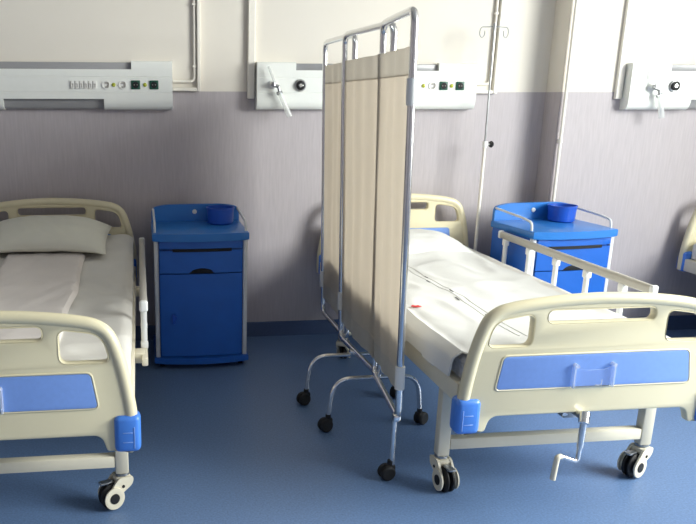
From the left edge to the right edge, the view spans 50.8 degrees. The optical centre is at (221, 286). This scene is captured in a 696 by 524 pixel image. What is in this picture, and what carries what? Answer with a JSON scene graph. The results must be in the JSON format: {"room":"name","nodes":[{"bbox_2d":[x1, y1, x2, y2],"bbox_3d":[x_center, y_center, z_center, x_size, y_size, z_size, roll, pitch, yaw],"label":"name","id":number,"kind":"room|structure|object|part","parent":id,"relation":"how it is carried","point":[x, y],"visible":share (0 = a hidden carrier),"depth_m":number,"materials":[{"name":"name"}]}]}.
{"room":"hospital room","nodes":[
{"label":"hospital room","id":0,"kind":"room"},
{"bbox_2d":[0,0,555,325],"bbox_3d":[-1.543,-1.345,3.937,7.060,3.500,0.102,-2,15,-6],"label":"wall","id":1,"kind":"structure","parent":0,"point":[212,147],"depth_m":4.19,"materials":[{"name":"grey paint"}]},
{"bbox_2d":[0,61,172,109],"bbox_3d":[-1.367,-1.105,3.925,2.193,0.262,0.084,-2,15,-6],"label":"panel","id":2,"kind":"object","parent":1,"relation":"attached to","point":[133,85],"visible":1,"depth_m":3.97,"materials":[{"name":"white plastic"}]},
{"bbox_2d":[102,80,109,88],"bbox_3d":[-0.640,-1.119,3.969,0.046,0.046,0.005,-2,15,-6],"label":"socket","id":3,"kind":"object","parent":2,"relation":"attached to","point":[105,83],"depth_m":3.97,"materials":[{"name":"plastic"}]},
{"bbox_2d":[118,81,126,88],"bbox_3d":[-0.550,-1.121,3.979,0.046,0.046,0.005,-2,15,-6],"label":"socket","id":4,"kind":"object","parent":2,"relation":"attached to","point":[121,84],"depth_m":3.98,"materials":[{"name":"plastic"}]},
{"bbox_2d":[131,80,139,88],"bbox_3d":[-0.477,-1.123,3.986,0.050,0.048,0.008,-2,15,-6],"label":"socket","id":5,"kind":"object","parent":2,"relation":"attached to","point":[135,84],"depth_m":3.98,"materials":[{"name":"plastic"}]},
{"bbox_2d":[149,80,158,88],"bbox_3d":[-0.376,-1.126,3.998,0.050,0.048,0.008,-2,15,-6],"label":"socket","id":6,"kind":"object","parent":2,"relation":"attached to","point":[153,84],"depth_m":3.99,"materials":[{"name":"plastic"}]},
{"bbox_2d":[173,0,200,90],"bbox_3d":[-0.198,-2.086,3.834,0.160,2.010,0.030,-2,15,-6],"label":"cable trunking","id":7,"kind":"object","parent":1,"relation":"attached to","point":[197,4],"visible":0.97,"depth_m":4.04,"materials":[{"name":"white plastic"}]},
{"bbox_2d":[135,319,337,340],"bbox_3d":[-1.544,0.319,4.311,7.048,0.093,0.012,-2,15,-6],"label":"baseboard","id":8,"kind":"structure","parent":1,"relation":"attached to","point":[298,327],"depth_m":4.52,"materials":[{"name":"blue plastic"}]},
{"bbox_2d":[247,0,255,98],"bbox_3d":[0.171,-2.077,3.880,0.042,2.050,0.028,-2,15,-6],"label":"cable trunking","id":9,"kind":"object","parent":1,"relation":"attached to","point":[251,3],"visible":1,"depth_m":4.06,"materials":[{"name":"white plastic"}]},
{"bbox_2d":[255,62,477,108],"bbox_3d":[0.850,-1.163,4.159,1.306,0.262,0.101,-2,15,-6],"label":"panel","id":10,"kind":"object","parent":1,"relation":"attached to","point":[440,85],"visible":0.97,"depth_m":4.13,"materials":[{"name":"white plastic"}]},
{"bbox_2d":[268,80,282,95],"bbox_3d":[0.332,-1.104,4.063,0.149,0.284,0.049,-2,15,-6],"label":"oxygen flowmeter","id":11,"kind":"object","parent":10,"relation":"attached to","point":[272,84],"visible":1,"depth_m":4.04,"materials":[{"name":"white plastic"}]},
{"bbox_2d":[294,79,305,91],"bbox_3d":[0.453,-1.146,4.078,0.068,0.068,0.026,-2,15,-6],"label":"outlet","id":12,"kind":"object","parent":10,"relation":"attached to","point":[299,84],"depth_m":4.08,"materials":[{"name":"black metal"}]},
{"bbox_2d":[429,82,435,89],"bbox_3d":[1.233,-1.170,4.173,0.046,0.046,0.005,-2,15,-6],"label":"socket","id":13,"kind":"object","parent":10,"relation":"attached to","point":[432,85],"depth_m":4.17,"materials":[{"name":"plastic"}]},
{"bbox_2d":[439,82,447,89],"bbox_3d":[1.300,-1.172,4.180,0.050,0.048,0.008,-2,15,-6],"label":"socket","id":14,"kind":"object","parent":10,"relation":"attached to","point":[442,85],"depth_m":4.18,"materials":[{"name":"plastic"}]},
{"bbox_2d":[456,82,464,89],"bbox_3d":[1.400,-1.175,4.191,0.050,0.048,0.008,-2,15,-6],"label":"socket","id":15,"kind":"object","parent":10,"relation":"attached to","point":[459,85],"depth_m":4.19,"materials":[{"name":"plastic"}]},
{"bbox_2d":[476,0,505,93],"bbox_3d":[1.575,-2.130,4.028,0.151,2.020,0.030,-2,15,-6],"label":"cable trunking","id":16,"kind":"object","parent":1,"relation":"attached to","point":[500,15],"visible":0.74,"depth_m":4.21,"materials":[{"name":"white plastic"}]},
{"bbox_2d":[0,329,695,523],"bbox_3d":[-0.102,1.308,0.897,9.320,0.100,7.600,-2,15,-6],"label":"floor","id":17,"kind":"structure","parent":0,"point":[230,442],"depth_m":2.96,"materials":[{"name":"blue laminate"}]},
{"bbox_2d":[0,198,147,509],"bbox_3d":[-0.836,0.187,3.212,1.017,0.903,2.102,-2,15,-6],"label":"hospital bed","id":18,"kind":"object","parent":17,"relation":"on","point":[43,394],"visible":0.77,"depth_m":2.27,"materials":[{"name":"beige paint"}]},
{"bbox_3d":[-0.745,0.341,2.228,0.701,0.116,0.006,-2,15,-6],"label":"colour panel","id":19,"kind":"part","parent":18,"relation":"part of","materials":[{"name":"blue plastic"}]},
{"bbox_2d":[0,234,133,375],"bbox_3d":[-0.859,0.036,3.192,0.921,0.197,1.900,-2,15,-6],"label":"mattress","id":20,"kind":"object","parent":18,"relation":"on","point":[105,293],"visible":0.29,"depth_m":3.14,"materials":[{"name":"grey fabric"}]},
{"bbox_2d":[0,253,84,341],"bbox_3d":[-0.826,0.044,3.001,0.414,0.077,1.442,-2,15,-6],"label":"folded blanket","id":21,"kind":"object","parent":20,"relation":"on","point":[38,282],"visible":0.74,"depth_m":3.26,"materials":[{"name":"fabric"}]},
{"bbox_2d":[0,215,111,253],"bbox_3d":[-0.952,-0.291,3.853,0.683,0.158,0.469,-1,15,-4],"label":"pillow","id":22,"kind":"object","parent":20,"relation":"on","point":[36,233],"visible":1,"depth_m":3.70,"materials":[{"name":"beige fabric"}]},
{"bbox_3d":[-0.747,0.313,2.237,0.962,0.492,0.044,-2,15,-6],"label":"footboard","id":23,"kind":"part","parent":18,"relation":"part of","materials":[{"name":"beige plastic"}]},
{"bbox_3d":[-0.970,-0.266,4.135,0.962,0.492,0.044,-2,15,-6],"label":"headboard","id":24,"kind":"part","parent":18,"relation":"part of","materials":[{"name":"beige plastic"}]},
{"bbox_3d":[-0.361,0.531,2.572,0.047,0.300,0.042,-2,15,-6],"label":"leg","id":25,"kind":"part","parent":18,"relation":"part of","materials":[{"name":"beige paint"}]},
{"bbox_3d":[-0.859,0.172,3.225,0.936,0.075,1.935,-2,15,-6],"label":"frame","id":26,"kind":"part","parent":18,"relation":"part of","materials":[{"name":"beige paint"}]},
{"bbox_3d":[-0.379,0.138,3.360,0.053,0.044,1.255,-2,15,-6],"label":"rail","id":27,"kind":"part","parent":18,"relation":"part of","materials":[{"name":"beige paint"}]},
{"bbox_3d":[-0.309,0.147,2.861,0.030,0.217,0.034,-2,15,-6],"label":"rail post","id":28,"kind":"part","parent":18,"relation":"part of","materials":[{"name":"white plastic"}]},
{"bbox_2d":[151,203,248,365],"bbox_3d":[-0.128,-0.011,4.065,0.523,0.857,0.450,-2,15,-6],"label":"bedside cabinet","id":29,"kind":"object","parent":17,"relation":"on","point":[200,267],"visible":1,"depth_m":3.90,"materials":[{"name":"blue plastic"}]},
{"bbox_3d":[-0.375,-0.367,3.974,0.013,0.083,0.362,-2,15,-6],"label":"gallery rail","id":30,"kind":"part","parent":29,"relation":"part of","materials":[{"name":"silver metal"}]},
{"bbox_3d":[-0.349,0.078,3.895,0.024,0.666,0.032,-2,15,-6],"label":"corner post","id":31,"kind":"part","parent":29,"relation":"part of","materials":[{"name":"plastic"}]},
{"bbox_3d":[-0.152,-0.428,4.176,0.511,0.105,0.022,-2,15,-6],"label":"panel","id":32,"kind":"part","parent":29,"relation":"part of","materials":[{"name":"blue plastic"}]},
{"bbox_2d":[159,240,242,248],"bbox_3d":[-0.108,-0.223,3.828,0.448,0.038,0.044,-2,15,-6],"label":"shelf","id":33,"kind":"object","parent":29,"relation":"attached to","point":[163,244],"depth_m":3.80,"materials":[{"name":"blue plastic"}]},
{"bbox_3d":[-0.108,-0.135,3.846,0.448,0.123,0.035,-2,15,-6],"label":"drawer","id":34,"kind":"part","parent":29,"relation":"part of","materials":[{"name":"blue plastic"}]},
{"bbox_3d":[-0.108,0.156,3.922,0.448,0.466,0.035,-2,15,-6],"label":"door","id":35,"kind":"part","parent":29,"relation":"part of","materials":[{"name":"blue plastic"}]},
{"bbox_2d":[206,205,234,224],"bbox_3d":[-0.006,-0.408,4.098,0.164,0.094,0.164,-2,15,-6],"label":"washbowl","id":36,"kind":"object","parent":29,"relation":"on","point":[216,214],"visible":1,"depth_m":4.04,"materials":[{"name":"blue plastic"}]},
{"bbox_3d":[0.112,-0.380,4.027,0.013,0.083,0.362,-2,15,-6],"label":"gallery rail","id":37,"kind":"part","parent":29,"relation":"part of","materials":[{"name":"silver metal"}]},
{"bbox_3d":[0.128,0.065,3.947,0.024,0.666,0.032,-2,15,-6],"label":"corner post","id":38,"kind":"part","parent":29,"relation":"part of","materials":[{"name":"plastic"}]},
{"bbox_2d":[296,6,427,480],"bbox_3d":[0.649,-0.267,3.285,0.552,1.747,1.482,-2,15,-6],"label":"folding screen","id":39,"kind":"object","parent":17,"relation":"on","point":[369,102],"visible":1,"depth_m":3.08,"materials":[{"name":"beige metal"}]},
{"bbox_3d":[0.597,-0.490,3.715,0.041,1.099,0.471,-2,15,-6],"label":"cloth panel","id":40,"kind":"part","parent":39,"relation":"part of","materials":[{"name":"beige fabric"}]},
{"bbox_3d":[0.594,-0.507,3.710,0.068,1.500,0.522,-2,15,-6],"label":"panel frame","id":41,"kind":"part","parent":39,"relation":"part of","materials":[{"name":"silver metal"}]},
{"bbox_3d":[0.625,-0.365,3.238,0.044,1.099,0.528,-2,15,-6],"label":"cloth panel","id":42,"kind":"part","parent":39,"relation":"part of","materials":[{"name":"beige fabric"}]},
{"bbox_3d":[0.640,-0.384,3.236,0.070,1.500,0.580,-2,15,-9],"label":"panel frame","id":43,"kind":"part","parent":39,"relation":"part of","materials":[{"name":"silver metal"}]},
{"bbox_3d":[0.656,-0.252,2.802,0.048,1.099,0.487,0,15,-1],"label":"cloth panel","id":44,"kind":"part","parent":39,"relation":"part of","materials":[{"name":"beige fabric"}]},
{"bbox_3d":[0.672,0.595,2.771,0.030,0.217,0.032,-2,15,-6],"label":"leg","id":45,"kind":"part","parent":39,"relation":"part of","materials":[{"name":"silver metal"}]},
{"bbox_3d":[0.660,-0.265,2.780,0.072,1.500,0.505,0,15,0],"label":"panel frame","id":46,"kind":"part","parent":39,"relation":"part of","materials":[{"name":"silver metal"}]},
{"bbox_2d":[316,193,695,491],"bbox_3d":[1.190,0.131,3.432,1.017,0.903,2.102,-2,15,-6],"label":"hospital bed","id":47,"kind":"object","parent":17,"relation":"on","point":[567,368],"visible":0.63,"depth_m":2.46,"materials":[{"name":"beige plastic"}]},
{"bbox_3d":[1.168,0.116,3.446,0.936,0.075,1.935,-2,15,-6],"label":"frame","id":48,"kind":"part","parent":47,"relation":"part of","materials":[{"name":"beige paint"}]},
{"bbox_3d":[1.057,-0.322,4.356,0.962,0.492,0.044,-2,15,-6],"label":"headboard","id":49,"kind":"part","parent":47,"relation":"part of","materials":[{"name":"beige plastic"}]},
{"bbox_3d":[1.059,-0.294,4.347,0.701,0.116,0.006,-2,15,-6],"label":"colour panel","id":50,"kind":"part","parent":47,"relation":"part of","materials":[{"name":"blue plastic"}]},
{"bbox_3d":[0.844,0.497,2.704,0.047,0.300,0.042,-2,15,-6],"label":"leg","id":51,"kind":"part","parent":47,"relation":"part of","materials":[{"name":"beige paint"}]},
{"bbox_2d":[473,23,508,250],"bbox_3d":[1.544,-0.776,4.220,0.176,1.462,0.040,-2,15,-6],"label":"pole","id":52,"kind":"object","parent":47,"relation":"attached to","point":[485,143],"visible":0.82,"depth_m":4.20,"materials":[{"name":"grey metal"}]},
{"bbox_3d":[1.604,-0.162,4.056,0.030,0.217,0.034,-2,15,-6],"label":"rail post","id":53,"kind":"part","parent":47,"relation":"part of","materials":[{"name":"white plastic"}]},
{"bbox_3d":[1.633,-0.099,3.812,0.030,0.217,0.034,-2,15,-6],"label":"rail post","id":54,"kind":"part","parent":47,"relation":"part of","materials":[{"name":"white plastic"}]},
{"bbox_3d":[1.661,-0.035,3.569,0.030,0.217,0.034,-2,15,-6],"label":"rail post","id":55,"kind":"part","parent":47,"relation":"part of","materials":[{"name":"white plastic"}]},
{"bbox_2d":[451,246,669,377],"bbox_3d":[1.168,0.030,3.427,0.885,0.092,1.902,-2,15,-6],"label":"mattress","id":56,"kind":"object","parent":47,"relation":"on","point":[458,363],"visible":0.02,"depth_m":3.26,"materials":[{"name":"grey fabric"}]},
{"bbox_2d":[409,229,473,253],"bbox_3d":[1.064,-0.259,4.119,0.673,0.121,0.414,-2,15,-8],"label":"pillow","id":57,"kind":"object","parent":56,"relation":"on","point":[420,240],"visible":0.41,"depth_m":3.99,"materials":[{"name":"white fabric"}]},
{"bbox_2d":[405,251,613,375],"bbox_3d":[1.103,0.050,3.255,0.810,0.148,1.567,-2,15,-6],"label":"sheet","id":58,"kind":"object","parent":56,"relation":"on","point":[449,294],"visible":0.59,"depth_m":3.05,"materials":[{"name":"white fabric"}]},
{"bbox_3d":[1.215,0.533,2.470,0.099,0.171,0.026,-5,15,-18],"label":"crank arm","id":59,"kind":"part","parent":47,"relation":"part of","materials":[{"name":"silver metal"}]},
{"bbox_3d":[1.280,0.257,2.458,0.962,0.492,0.044,-2,15,-6],"label":"footboard","id":60,"kind":"part","parent":47,"relation":"part of","materials":[{"name":"beige plastic"}]},
{"bbox_3d":[1.689,0.028,3.326,0.030,0.217,0.034,-2,15,-6],"label":"rail post","id":61,"kind":"part","parent":47,"relation":"part of","materials":[{"name":"white plastic"}]},
{"bbox_3d":[1.282,0.285,2.449,0.701,0.116,0.006,-2,15,-6],"label":"colour panel","id":62,"kind":"part","parent":47,"relation":"part of","materials":[{"name":"blue plastic"}]},
{"bbox_3d":[1.717,0.091,3.082,0.030,0.217,0.034,-2,15,-6],"label":"rail post","id":63,"kind":"part","parent":47,"relation":"part of","materials":[{"name":"white plastic"}]},
{"bbox_3d":[1.665,0.475,2.793,0.047,0.300,0.042,-2,15,-6],"label":"leg","id":64,"kind":"part","parent":47,"relation":"part of","materials":[{"name":"beige paint"}]},
{"bbox_2d":[490,201,617,293],"bbox_3d":[1.895,-0.031,4.147,0.523,0.857,0.450,-3,15,-11],"label":"base cabinet","id":65,"kind":"object","parent":17,"relation":"on","point":[587,241],"visible":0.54,"depth_m":3.96,"materials":[{"name":"blue plastic"}]},
{"bbox_3d":[1.649,-0.381,4.035,0.013,0.083,0.362,-3,15,-11],"label":"gallery rail","id":66,"kind":"part","parent":65,"relation":"part of","materials":[{"name":"silver metal"}]},
{"bbox_3d":[1.853,-0.447,4.255,0.511,0.105,0.022,-3,15,-11],"label":"panel","id":67,"kind":"part","parent":65,"relation":"part of","materials":[{"name":"blue plastic"}]},
{"bbox_3d":[1.692,0.063,3.959,0.024,0.666,0.032,-3,15,-11],"label":"corner post","id":68,"kind":"part","parent":65,"relation":"part of","materials":[{"name":"white plastic"}]},
{"bbox_2d":[547,203,577,222],"bbox_3d":[1.994,-0.430,4.189,0.164,0.094,0.164,-2,15,-6],"label":"washbowl","id":69,"kind":"object","parent":65,"relation":"on","point":[557,212],"visible":1,"depth_m":4.13,"materials":[{"name":"blue plastic"}]},
{"bbox_3d":[1.931,0.136,4.007,0.448,0.466,0.035,-3,15,-11],"label":"door","id":70,"kind":"part","parent":65,"relation":"part of","materials":[{"name":"blue plastic"}]},
{"bbox_3d":[1.932,-0.155,3.931,0.448,0.123,0.035,-3,15,-11],"label":"drawer","id":71,"kind":"part","parent":65,"relation":"part of","materials":[{"name":"blue plastic"}]},
{"bbox_2d":[537,237,610,246],"bbox_3d":[1.931,-0.244,3.913,0.448,0.038,0.044,-3,15,-11],"label":"shelf","id":72,"kind":"object","parent":65,"relation":"attached to","point":[545,241],"depth_m":3.88,"materials":[{"name":"blue plastic"}]},
{"bbox_3d":[2.130,-0.405,4.130,0.013,0.083,0.362,-3,15,-11],"label":"gallery rail","id":73,"kind":"part","parent":65,"relation":"part of","materials":[{"name":"silver metal"}]},
{"bbox_3d":[2.163,0.040,4.052,0.024,0.666,0.032,-3,15,-11],"label":"corner post","id":74,"kind":"part","parent":65,"relation":"part of","materials":[{"name":"white plastic"}]},
{"bbox_2d":[676,208,695,273],"bbox_3d":[3.444,0.112,3.513,1.017,0.903,2.102,-2,15,-6],"label":"hospital bed","id":75,"kind":"object","parent":17,"relation":"on","point":[685,263],"visible":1,"depth_m":4.38,"materials":[{"name":"beige paint"}]},
{"bbox_3d":[3.422,0.097,3.526,0.936,0.075,1.935,-2,15,-6],"label":"frame","id":76,"kind":"part","parent":75,"relation":"part of","materials":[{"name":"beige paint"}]},
{"bbox_2d":[691,243,695,259],"bbox_3d":[3.422,-0.006,3.502,0.886,0.129,1.901,-2,15,-6],"label":"mattress","id":77,"kind":"object","parent":75,"relation":"on","point":[694,245],"visible":1,"depth_m":4.36,"materials":[{"name":"grey fabric"}]},
{"bbox_2d":[534,0,695,316],"bbox_3d":[2.947,-1.448,4.348,1.962,3.500,0.262,-2,15,-6],"label":"wall","id":78,"kind":"structure","parent":0,"point":[636,169],"depth_m":4.31,"materials":[{"name":"grey paint"}]},
{"bbox_2d":[551,0,578,201],"bbox_3d":[2.006,-1.384,4.102,0.025,3.500,0.038,-2,15,-6],"label":"pipe","id":79,"kind":"object","parent":78,"relation":"attached to","point":[560,140],"visible":0.52,"depth_m":4.17,"materials":[{"name":"white metal"}]},
{"bbox_2d":[613,0,634,98],"bbox_3d":[2.339,-2.097,3.963,0.042,2.050,0.022,-2,15,-6],"label":"cable trunking","id":80,"kind":"object","parent":78,"relation":"attached to","point":[629,9],"visible":1,"depth_m":4.14,"materials":[{"name":"white plastic"}]},
{"bbox_2d":[619,63,695,109],"bbox_3d":[3.195,-1.188,4.258,1.662,0.262,0.101,-2,15,-6],"label":"panel","id":81,"kind":"object","parent":78,"relation":"attached to","point":[677,83],"visible":1,"depth_m":4.17,"materials":[{"name":"white plastic"}]},
{"bbox_2d":[647,83,662,97],"bbox_3d":[2.534,-1.118,4.149,0.114,0.281,0.049,-2,15,-6],"label":"oxygen flowmeter","id":82,"kind":"object","parent":81,"relation":"attached to","point":[651,87],"visible":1,"depth_m":4.13,"materials":[{"name":"white plastic"}]},
{"bbox_2d":[669,80,679,91],"bbox_3d":[2.644,-1.166,4.161,0.068,0.068,0.026,-2,15,-6],"label":"outlet","id":83,"kind":"object","parent":81,"relation":"attached to","point":[674,85],"depth_m":4.16,"materials":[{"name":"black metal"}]},
{"bbox_2d":[626,315,695,329],"bbox_3d":[2.957,0.235,4.645,1.970,0.093,0.012,-2,15,-6],"label":"baseboard","id":84,"kind":"structure","parent":78,"relation":"attached to","point":[676,322],"depth_m":4.64,"materials":[{"name":"blue plastic"}]}
]}

